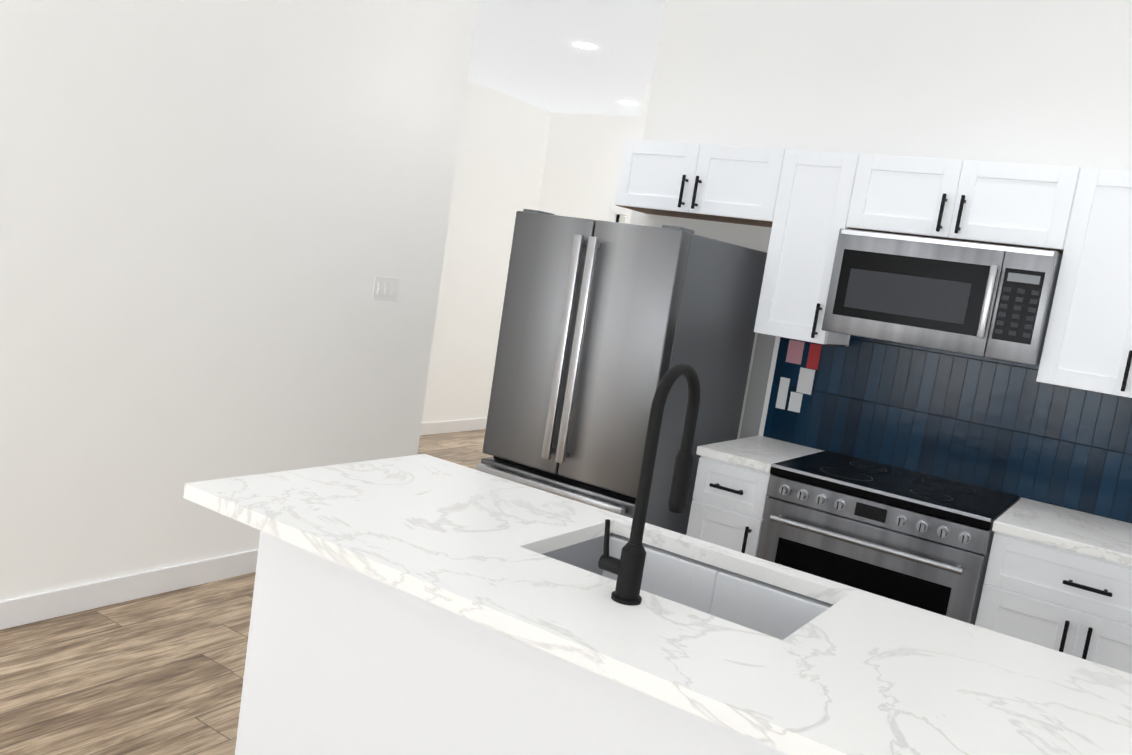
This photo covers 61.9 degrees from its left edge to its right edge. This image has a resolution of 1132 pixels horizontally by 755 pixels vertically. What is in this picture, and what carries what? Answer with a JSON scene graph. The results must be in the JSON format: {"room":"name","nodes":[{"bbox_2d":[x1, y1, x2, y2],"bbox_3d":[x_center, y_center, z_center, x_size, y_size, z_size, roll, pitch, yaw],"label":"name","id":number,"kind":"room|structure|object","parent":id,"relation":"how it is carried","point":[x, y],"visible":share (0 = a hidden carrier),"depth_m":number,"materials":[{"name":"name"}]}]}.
{"room":"kitchen","nodes":[
{"label":"kitchen","id":0,"kind":"room"},
{"bbox_2d":[0,0,477,600],"bbox_3d":[-3.326,-0.500,0.906,0.140,2.870,9.575,13,8,33],"label":"wall","id":1,"kind":"structure","parent":0,"point":[216,216],"depth_m":3.71,"materials":[{"name":"paint"}]},
{"bbox_2d":[0,549,257,629],"bbox_3d":[-3.474,0.870,1.037,0.039,0.105,9.589,13,8,33],"label":"baseboard","id":2,"kind":"structure","parent":1,"relation":"attached to","point":[23,610],"depth_m":3.66,"materials":[{"name":"white wood"}]},
{"bbox_2d":[365,457,375,460],"bbox_3d":[-0.977,0.455,4.696,0.006,0.115,0.070,13,8,33],"label":"wall outlet","id":3,"kind":"object","parent":1,"relation":"attached to","point":[369,459],"visible":0.12,"depth_m":4.69,"materials":[{"name":"white plastic"}]},
{"bbox_2d":[372,276,398,301],"bbox_3d":[-0.866,-0.426,4.555,0.009,0.115,0.165,13,8,33],"label":"light switch","id":4,"kind":"object","parent":1,"relation":"attached to","point":[385,288],"visible":1,"depth_m":4.55,"materials":[{"name":"white plastic"}]},
{"bbox_2d":[0,429,493,754],"bbox_3d":[-1.494,1.094,2.647,5.530,0.120,14.730,13,8,33],"label":"floor","id":5,"kind":"structure","parent":0,"point":[161,674],"depth_m":3.13,"materials":[{"name":"brown wood"}]},
{"bbox_2d":[235,535,778,754],"bbox_3d":[0.176,0.899,2.103,1.988,0.885,0.622,13,8,33],"label":"kitchen island","id":6,"kind":"object","parent":5,"relation":"on","point":[419,605],"depth_m":2.08,"materials":[{"name":"white paint"}]},
{"bbox_2d":[183,454,1131,754],"bbox_3d":[0.176,0.445,1.980,2.026,0.035,0.820,13,8,33],"label":"island countertop","id":7,"kind":"structure","parent":6,"relation":"on","point":[785,660],"depth_m":1.82,"materials":[{"name":"white stone"}]},
{"bbox_2d":[476,209,766,534],"bbox_3d":[0.205,0.227,4.108,0.772,1.749,0.936,13,8,33],"label":"refrigerator","id":8,"kind":"object","parent":5,"relation":"on","point":[605,326],"visible":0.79,"depth_m":3.73,"materials":[{"name":"silver metal"}]},
{"bbox_2d":[686,455,745,549],"bbox_3d":[0.761,0.764,3.995,0.303,0.885,0.621,13,8,33],"label":"base cabinet","id":9,"kind":"object","parent":5,"relation":"on","point":[716,504],"depth_m":3.73,"materials":[{"name":"white paint"}]},
{"bbox_2d":[734,467,1017,631],"bbox_3d":[1.205,0.868,3.685,0.919,0.884,0.654,13,8,33],"label":"oven range","id":10,"kind":"object","parent":5,"relation":"on","point":[958,569],"depth_m":3.35,"materials":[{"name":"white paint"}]},
{"bbox_2d":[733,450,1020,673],"bbox_3d":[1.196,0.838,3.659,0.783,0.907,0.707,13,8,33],"label":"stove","id":11,"kind":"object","parent":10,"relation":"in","point":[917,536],"depth_m":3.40,"materials":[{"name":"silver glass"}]},
{"bbox_2d":[696,435,1131,566],"bbox_3d":[1.396,0.441,3.551,1.710,0.040,0.656,13,8,33],"label":"countertop","id":12,"kind":"structure","parent":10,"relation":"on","point":[1102,537],"depth_m":3.48,"materials":[{"name":"white stone"}]},
{"bbox_2d":[998,539,1131,673],"bbox_3d":[1.791,0.999,3.322,0.604,0.885,0.621,13,8,33],"label":"base cabinet","id":13,"kind":"object","parent":5,"relation":"on","point":[1080,606],"depth_m":3.05,"materials":[{"name":"white paint"}]},
{"bbox_2d":[422,80,625,422],"bbox_3d":[-3.449,-0.881,3.981,0.140,2.870,14.590,13,8,33],"label":"wall","id":14,"kind":"structure","parent":0,"point":[501,155],"depth_m":7.96,"materials":[{"name":"paint"}]},
{"bbox_2d":[420,418,486,435],"bbox_3d":[-0.998,0.419,8.040,0.014,0.105,4.875,13,8,33],"label":"baseboard","id":15,"kind":"structure","parent":14,"relation":"attached to","point":[428,428],"depth_m":8.07,"materials":[{"name":"white wood"}]},
{"bbox_2d":[468,0,664,116],"bbox_3d":[-1.050,-1.843,2.301,5.530,0.120,14.730,13,8,33],"label":"ceiling","id":16,"kind":"structure","parent":0,"point":[515,54],"depth_m":6.03,"materials":[{"name":"paint"}]},
{"bbox_2d":[546,34,623,55],"bbox_3d":[0.123,-2.061,5.700,0.480,0.113,0.480,13,8,33],"label":"recessed light","id":17,"kind":"object","parent":16,"relation":"in","point":[586,45],"visible":0.79,"depth_m":5.70,"materials":[{"name":"white plastic"}]},
{"bbox_2d":[598,96,643,109],"bbox_3d":[0.497,-2.203,7.383,0.480,0.113,0.480,13,8,33],"label":"recessed light","id":18,"kind":"object","parent":16,"relation":"in","point":[626,102],"visible":0.6,"depth_m":7.38,"materials":[{"name":"white plastic"}]},
{"bbox_2d":[538,113,640,220],"bbox_3d":[0.391,-0.796,8.191,1.680,2.870,0.140,13,8,33],"label":"wall","id":19,"kind":"structure","parent":0,"point":[582,165],"depth_m":8.24,"materials":[{"name":"paint"}]},
{"bbox_2d":[607,205,626,221],"bbox_3d":[0.637,-0.356,8.026,0.929,2.116,0.158,13,8,33],"label":"door frame","id":20,"kind":"structure","parent":19,"relation":"attached to","point":[614,211],"depth_m":8.06,"materials":[{"name":"white wood"}]},
{"bbox_2d":[619,216,625,222],"bbox_3d":[0.540,-0.391,8.507,0.035,2.029,0.780,14,8,36],"label":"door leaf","id":21,"kind":"structure","parent":19,"relation":"in","point":[622,219],"depth_m":8.10,"materials":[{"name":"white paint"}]},
{"bbox_2d":[625,81,651,223],"bbox_3d":[2.256,-0.281,6.208,3.710,2.870,1.417,13,8,33],"label":"wall","id":22,"kind":"structure","parent":0,"point":[642,126],"depth_m":6.47,"materials":[{"name":"paint"}]},
{"bbox_2d":[630,0,1131,498],"bbox_3d":[1.768,-0.175,4.687,2.557,2.870,1.661,13,8,33],"label":"wall","id":23,"kind":"structure","parent":0,"point":[1042,82],"depth_m":3.94,"materials":[{"name":"paint"}]},
{"bbox_2d":[614,139,785,226],"bbox_3d":[0.644,-0.867,4.223,0.772,0.294,0.320,13,8,33],"label":"upper cabinet","id":24,"kind":"object","parent":23,"relation":"attached to","point":[718,183],"depth_m":4.08,"materials":[{"name":"white paint"}]},
{"bbox_2d":[740,333,775,438],"bbox_3d":[0.837,0.250,4.303,0.083,1.847,0.009,13,8,33],"label":"filler panel","id":25,"kind":"object","parent":23,"relation":"attached to","point":[758,382],"visible":0.29,"depth_m":4.27,"materials":[{"name":"grey wood"}]},
{"bbox_2d":[754,149,853,345],"bbox_3d":[1.053,-0.538,3.959,0.306,0.758,0.320,13,8,33],"label":"upper cabinet","id":26,"kind":"object","parent":23,"relation":"attached to","point":[814,183],"depth_m":3.84,"materials":[{"name":"white paint"}]},
{"bbox_2d":[814,203,1013,356],"bbox_3d":[1.395,-0.366,3.687,0.603,0.472,0.406,13,8,33],"label":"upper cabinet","id":27,"kind":"object","parent":23,"relation":"attached to","point":[926,279],"depth_m":3.52,"materials":[{"name":"silver metal"}]},
{"bbox_2d":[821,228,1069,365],"bbox_3d":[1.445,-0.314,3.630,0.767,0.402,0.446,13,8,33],"label":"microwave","id":28,"kind":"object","parent":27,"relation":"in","point":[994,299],"depth_m":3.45,"materials":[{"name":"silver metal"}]},
{"bbox_2d":[846,153,1085,246],"bbox_3d":[1.534,-0.668,3.641,0.777,0.286,0.320,13,8,33],"label":"upper cabinet","id":29,"kind":"object","parent":23,"relation":"attached to","point":[1031,193],"depth_m":3.48,"materials":[{"name":"white paint"}]},
{"bbox_2d":[986,219,1069,370],"bbox_3d":[1.710,-0.294,3.480,0.164,0.472,0.406,13,8,33],"label":"control panel","id":30,"kind":"object","parent":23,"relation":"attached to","point":[1029,264],"depth_m":3.32,"materials":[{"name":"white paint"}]},
{"bbox_2d":[1036,167,1131,397],"bbox_3d":[2.069,-0.306,3.295,0.608,0.758,0.320,13,8,33],"label":"upper cabinet","id":31,"kind":"object","parent":23,"relation":"attached to","point":[1089,337],"depth_m":3.27,"materials":[{"name":"white paint"}]}
]}

